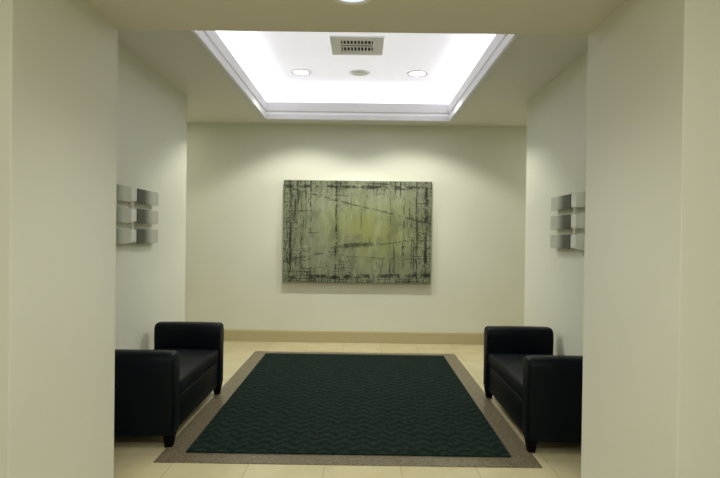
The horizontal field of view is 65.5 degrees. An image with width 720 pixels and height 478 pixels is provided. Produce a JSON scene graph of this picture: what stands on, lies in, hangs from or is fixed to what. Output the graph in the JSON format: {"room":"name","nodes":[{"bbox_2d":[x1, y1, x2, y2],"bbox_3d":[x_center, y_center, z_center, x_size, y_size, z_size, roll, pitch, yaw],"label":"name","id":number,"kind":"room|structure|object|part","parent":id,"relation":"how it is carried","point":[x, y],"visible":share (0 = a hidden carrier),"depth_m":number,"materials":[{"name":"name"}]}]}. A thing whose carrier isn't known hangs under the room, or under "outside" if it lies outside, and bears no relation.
{"room":"lobby","nodes":[
{"label":"lobby","id":0,"kind":"room"},
{"bbox_2d":[0,0,117,477],"bbox_3d":[-2.657,-0.303,2.597,2.660,3.300,0.920,1,0,0],"label":"wall","id":1,"kind":"structure","parent":0,"point":[59,58],"depth_m":2.46,"materials":[{"name":"paint"}]},
{"bbox_2d":[115,42,186,349],"bbox_3d":[-2.905,-0.320,4.468,2.150,3.300,2.820,1,0,0],"label":"wall","id":2,"kind":"structure","parent":0,"point":[151,111],"depth_m":4.88,"materials":[{"name":"paint"}]},
{"bbox_2d":[116,184,158,243],"bbox_3d":[-1.810,-0.183,4.135,0.046,0.440,1.640,1,0,0],"label":"metal wall sculpture","id":3,"kind":"object","parent":2,"relation":"attached to","point":[128,215],"visible":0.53,"depth_m":4.47,"materials":[{"name":"metal"}]},
{"bbox_3d":[-1.790,-0.183,4.135,0.006,0.116,0.480,1,0,0],"label":"steel plate","id":4,"kind":"part","parent":3,"relation":"part of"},
{"bbox_3d":[-1.792,-0.021,4.136,0.006,0.116,0.480,1,0,0],"label":"steel plate","id":5,"kind":"part","parent":3,"relation":"part of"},
{"bbox_3d":[-1.788,-0.345,4.134,0.006,0.116,0.480,1,0,0],"label":"steel plate","id":6,"kind":"part","parent":3,"relation":"part of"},
{"bbox_3d":[-1.814,-0.185,4.435,0.036,0.400,0.020,1,0,0],"label":"mounting rail","id":7,"kind":"part","parent":3,"relation":"part of","materials":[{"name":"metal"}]},
{"bbox_3d":[-1.793,-0.347,4.434,0.006,0.096,0.140,1,0,0],"label":"connecting plate","id":8,"kind":"part","parent":3,"relation":"part of","materials":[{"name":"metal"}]},
{"bbox_3d":[-1.795,-0.185,4.435,0.006,0.096,0.140,1,0,0],"label":"connecting plate","id":9,"kind":"part","parent":3,"relation":"part of","materials":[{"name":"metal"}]},
{"bbox_3d":[-1.797,-0.023,4.436,0.006,0.096,0.140,1,0,0],"label":"connecting plate","id":10,"kind":"part","parent":3,"relation":"part of","materials":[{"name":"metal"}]},
{"bbox_3d":[-1.788,-0.187,4.725,0.006,0.116,0.460,1,0,0],"label":"steel plate","id":11,"kind":"part","parent":3,"relation":"part of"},
{"bbox_3d":[-1.790,-0.025,4.726,0.006,0.116,0.460,1,0,0],"label":"steel plate","id":12,"kind":"part","parent":3,"relation":"part of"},
{"bbox_3d":[-1.786,-0.349,4.724,0.006,0.116,0.460,1,0,0],"label":"steel plate","id":13,"kind":"part","parent":3,"relation":"part of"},
{"bbox_2d":[114,341,580,477],"bbox_3d":[-0.010,1.433,2.440,8.000,0.100,9.860,1,0,0],"label":"floor","id":14,"kind":"structure","parent":0,"point":[134,456],"depth_m":3.44,"materials":[{"name":"tile"}]},
{"bbox_2d":[114,321,223,447],"bbox_3d":[-1.486,1.038,4.268,0.570,0.624,1.359,1,0,0],"label":"upholstered bench","id":15,"kind":"object","parent":14,"relation":"on","point":[156,390],"visible":0.88,"depth_m":3.63,"materials":[{"name":"black leather"}]},
{"bbox_3d":[-1.487,1.001,3.673,0.570,0.541,0.169,1,0,0],"label":"armrest","id":16,"kind":"part","parent":15,"relation":"part of","materials":[{"name":"black leather"}]},
{"bbox_3d":[-1.246,1.310,3.664,0.072,0.095,0.072,1,0,0],"label":"leg","id":17,"kind":"part","parent":15,"relation":"part of","materials":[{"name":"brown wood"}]},
{"bbox_2d":[154,348,217,393],"bbox_3d":[-1.485,0.983,4.267,0.550,0.130,1.040,1,0,0],"label":"seat cushion","id":18,"kind":"object","parent":15,"relation":"on","point":[195,363],"depth_m":4.33,"materials":[{"name":"black leather"}]},
{"bbox_3d":[-1.483,0.993,4.862,0.570,0.541,0.169,1,0,0],"label":"armrest","id":19,"kind":"part","parent":15,"relation":"part of","materials":[{"name":"black leather"}]},
{"bbox_3d":[-1.488,1.158,4.269,0.538,0.215,1.060,1,0,0],"label":"seat frame","id":20,"kind":"part","parent":15,"relation":"part of","materials":[{"name":"black leather"}]},
{"bbox_3d":[-1.242,1.302,4.874,0.072,0.095,0.072,1,0,0],"label":"leg","id":21,"kind":"part","parent":15,"relation":"part of","materials":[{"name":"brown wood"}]},
{"bbox_2d":[153,351,542,467],"bbox_3d":[-0.068,1.361,5.025,2.365,0.004,3.250,1,0,0],"label":"trim","id":22,"kind":"structure","parent":14,"relation":"on","point":[520,457],"depth_m":3.55,"materials":[{"name":"brown stone"}]},
{"bbox_2d":[186,353,510,456],"bbox_3d":[-0.068,1.356,5.025,2.065,0.014,2.950,1,0,0],"label":"rug","id":23,"kind":"object","parent":14,"relation":"on","point":[311,404],"visible":1,"depth_m":4.38,"materials":[{"name":"green carpet"}]},
{"bbox_2d":[483,326,582,452],"bbox_3d":[1.366,1.075,4.258,0.570,0.624,1.359,1,0,0],"label":"upholstered bench","id":24,"kind":"object","parent":14,"relation":"on","point":[540,390],"visible":0.87,"depth_m":3.62,"materials":[{"name":"black leather"}]},
{"bbox_3d":[1.120,1.333,4.866,0.072,0.095,0.072,1,0,0],"label":"leg","id":25,"kind":"part","parent":24,"relation":"part of","materials":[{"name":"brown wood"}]},
{"bbox_3d":[1.365,1.195,4.259,0.538,0.215,1.060,1,0,0],"label":"seat frame","id":26,"kind":"part","parent":24,"relation":"part of","materials":[{"name":"black leather"}]},
{"bbox_3d":[1.369,1.030,4.853,0.570,0.541,0.169,1,0,0],"label":"armrest","id":27,"kind":"part","parent":24,"relation":"part of","materials":[{"name":"black leather"}]},
{"bbox_2d":[489,353,552,398],"bbox_3d":[1.367,1.020,4.258,0.550,0.130,1.040,1,0,0],"label":"seat cushion","id":28,"kind":"object","parent":24,"relation":"on","point":[507,367],"depth_m":4.31,"materials":[{"name":"black leather"}]},
{"bbox_3d":[1.115,1.341,3.656,0.072,0.095,0.072,1,0,0],"label":"leg","id":29,"kind":"part","parent":24,"relation":"part of","materials":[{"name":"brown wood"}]},
{"bbox_3d":[1.364,1.038,3.663,0.570,0.541,0.169,1,0,0],"label":"armrest","id":30,"kind":"part","parent":24,"relation":"part of","materials":[{"name":"black leather"}]},
{"bbox_2d":[118,30,587,126],"bbox_3d":[0.037,-1.478,5.144,8.000,0.030,4.210,1,0,0],"label":"ceiling","id":31,"kind":"structure","parent":0,"point":[537,60],"depth_m":5.11,"materials":[{"name":"paint"}]},
{"bbox_2d":[183,30,525,122],"bbox_3d":[-0.034,-1.546,5.154,2.405,0.217,3.580,1,0,0],"label":"trim","id":32,"kind":"structure","parent":31,"relation":"attached to","point":[209,43],"depth_m":6.36,"materials":[{"name":"white paint"}]},
{"bbox_2d":[84,0,626,34],"bbox_3d":[-0.036,-1.519,2.579,2.550,0.800,0.920,1,0,0],"label":"ceiling","id":33,"kind":"structure","parent":0,"point":[533,17],"depth_m":2.81,"materials":[{"name":"paint"}]},
{"bbox_2d":[333,0,371,4],"bbox_3d":[-0.036,-1.113,2.562,0.210,0.011,0.210,1,0,0],"label":"recessed light","id":34,"kind":"object","parent":33,"relation":"in","point":[345,2],"visible":1,"depth_m":2.63,"materials":[{"name":"white glass"}]},
{"bbox_2d":[185,123,526,332],"bbox_3d":[0.030,-0.302,7.333,8.000,3.300,0.150,1,0,0],"label":"wall","id":35,"kind":"structure","parent":0,"point":[236,173],"depth_m":7.26,"materials":[{"name":"paint"}]},
{"bbox_2d":[224,329,483,344],"bbox_3d":[0.009,1.271,7.261,8.000,0.155,0.016,1,0,0],"label":"baseboard","id":36,"kind":"structure","parent":35,"relation":"attached to","point":[247,335],"depth_m":7.25,"materials":[{"name":"beige wood"}]},
{"bbox_2d":[283,180,431,283],"bbox_3d":[-0.036,-0.090,7.227,1.906,1.316,0.065,1,0,0],"label":"painting","id":37,"kind":"object","parent":35,"relation":"attached to","point":[334,231],"visible":1,"depth_m":7.20,"materials":[{"name":"fabric"}]},
{"bbox_2d":[216,31,495,93],"bbox_3d":[-0.030,-1.863,5.152,2.735,0.050,3.910,1,0,0],"label":"ceiling panel","id":38,"kind":"object","parent":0,"point":[267,58],"visible":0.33,"depth_m":5.81,"materials":[{"name":"white paint"}]},
{"bbox_2d":[290,69,311,75],"bbox_3d":[-0.654,-1.848,6.209,0.240,0.011,0.240,1,0,0],"label":"recessed light","id":39,"kind":"object","parent":38,"relation":"attached to","point":[302,72],"visible":1,"depth_m":6.20,"materials":[{"name":"white"}]},
{"bbox_2d":[329,35,384,54],"bbox_3d":[-0.028,-1.829,5.307,0.500,0.018,0.500,1,0,0],"label":"air vent","id":40,"kind":"object","parent":38,"relation":"attached to","point":[340,44],"visible":1,"depth_m":5.27,"materials":[{"name":"white metal"}]},
{"bbox_2d":[349,70,369,75],"bbox_3d":[-0.004,-1.839,6.207,0.230,0.011,0.230,1,0,0],"label":"smoke detector","id":41,"kind":"object","parent":38,"relation":"attached to","point":[353,72],"visible":1,"depth_m":6.19,"materials":[{"name":"white plastic"}]},
{"bbox_2d":[407,70,427,76],"bbox_3d":[0.636,-1.831,6.205,0.240,0.011,0.240,1,0,0],"label":"recessed light","id":42,"kind":"object","parent":38,"relation":"attached to","point":[415,73],"visible":1,"depth_m":6.18,"materials":[{"name":"white"}]},
{"bbox_2d":[260,92,455,103],"bbox_3d":[-0.033,-1.666,5.153,2.795,0.343,3.970,1,0,0],"label":"cove","id":43,"kind":"object","parent":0,"point":[268,96],"visible":0.03,"depth_m":7.11,"materials":[{"name":"white paint"}]},
{"bbox_2d":[524,52,587,355],"bbox_3d":[2.874,-0.244,4.448,2.290,3.300,2.820,1,0,0],"label":"wall","id":44,"kind":"structure","parent":0,"point":[557,113],"depth_m":4.94,"materials":[{"name":"paint"}]},
{"bbox_2d":[550,191,585,249],"bbox_3d":[1.703,-0.137,4.123,0.046,0.440,1.640,1,0,0],"label":"metal wall sculpture","id":45,"kind":"object","parent":44,"relation":"attached to","point":[577,241],"visible":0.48,"depth_m":4.50,"materials":[{"name":"metal"}]},
{"bbox_3d":[1.683,0.020,4.714,0.006,0.116,0.460,1,0,0],"label":"steel plate","id":46,"kind":"part","parent":45,"relation":"part of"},
{"bbox_3d":[1.688,-0.304,4.712,0.006,0.116,0.460,1,0,0],"label":"steel plate","id":47,"kind":"part","parent":45,"relation":"part of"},
{"bbox_3d":[1.685,-0.142,4.713,0.006,0.116,0.460,1,0,0],"label":"steel plate","id":48,"kind":"part","parent":45,"relation":"part of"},
{"bbox_3d":[1.688,0.022,4.424,0.006,0.096,0.140,1,0,0],"label":"connecting plate","id":49,"kind":"part","parent":45,"relation":"part of","materials":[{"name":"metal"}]},
{"bbox_3d":[1.692,-0.301,4.422,0.006,0.096,0.140,1,0,0],"label":"connecting plate","id":50,"kind":"part","parent":45,"relation":"part of","materials":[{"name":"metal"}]},
{"bbox_3d":[1.690,-0.140,4.423,0.006,0.096,0.140,1,0,0],"label":"connecting plate","id":51,"kind":"part","parent":45,"relation":"part of","materials":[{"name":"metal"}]},
{"bbox_3d":[1.709,-0.139,4.423,0.036,0.400,0.020,1,0,0],"label":"mounting rail","id":52,"kind":"part","parent":45,"relation":"part of","materials":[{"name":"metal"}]},
{"bbox_3d":[1.681,0.025,4.124,0.006,0.116,0.480,1,0,0],"label":"steel plate","id":53,"kind":"part","parent":45,"relation":"part of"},
{"bbox_3d":[1.683,-0.138,4.123,0.006,0.116,0.480,1,0,0],"label":"steel plate","id":54,"kind":"part","parent":45,"relation":"part of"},
{"bbox_3d":[1.685,-0.299,4.122,0.006,0.116,0.480,1,0,0],"label":"steel plate","id":55,"kind":"part","parent":45,"relation":"part of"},
{"bbox_2d":[581,0,719,477],"bbox_3d":[2.617,-0.234,2.579,2.790,3.300,0.920,1,0,0],"label":"wall","id":56,"kind":"structure","parent":0,"point":[651,380],"depth_m":2.33,"materials":[{"name":"paint"}]}
]}

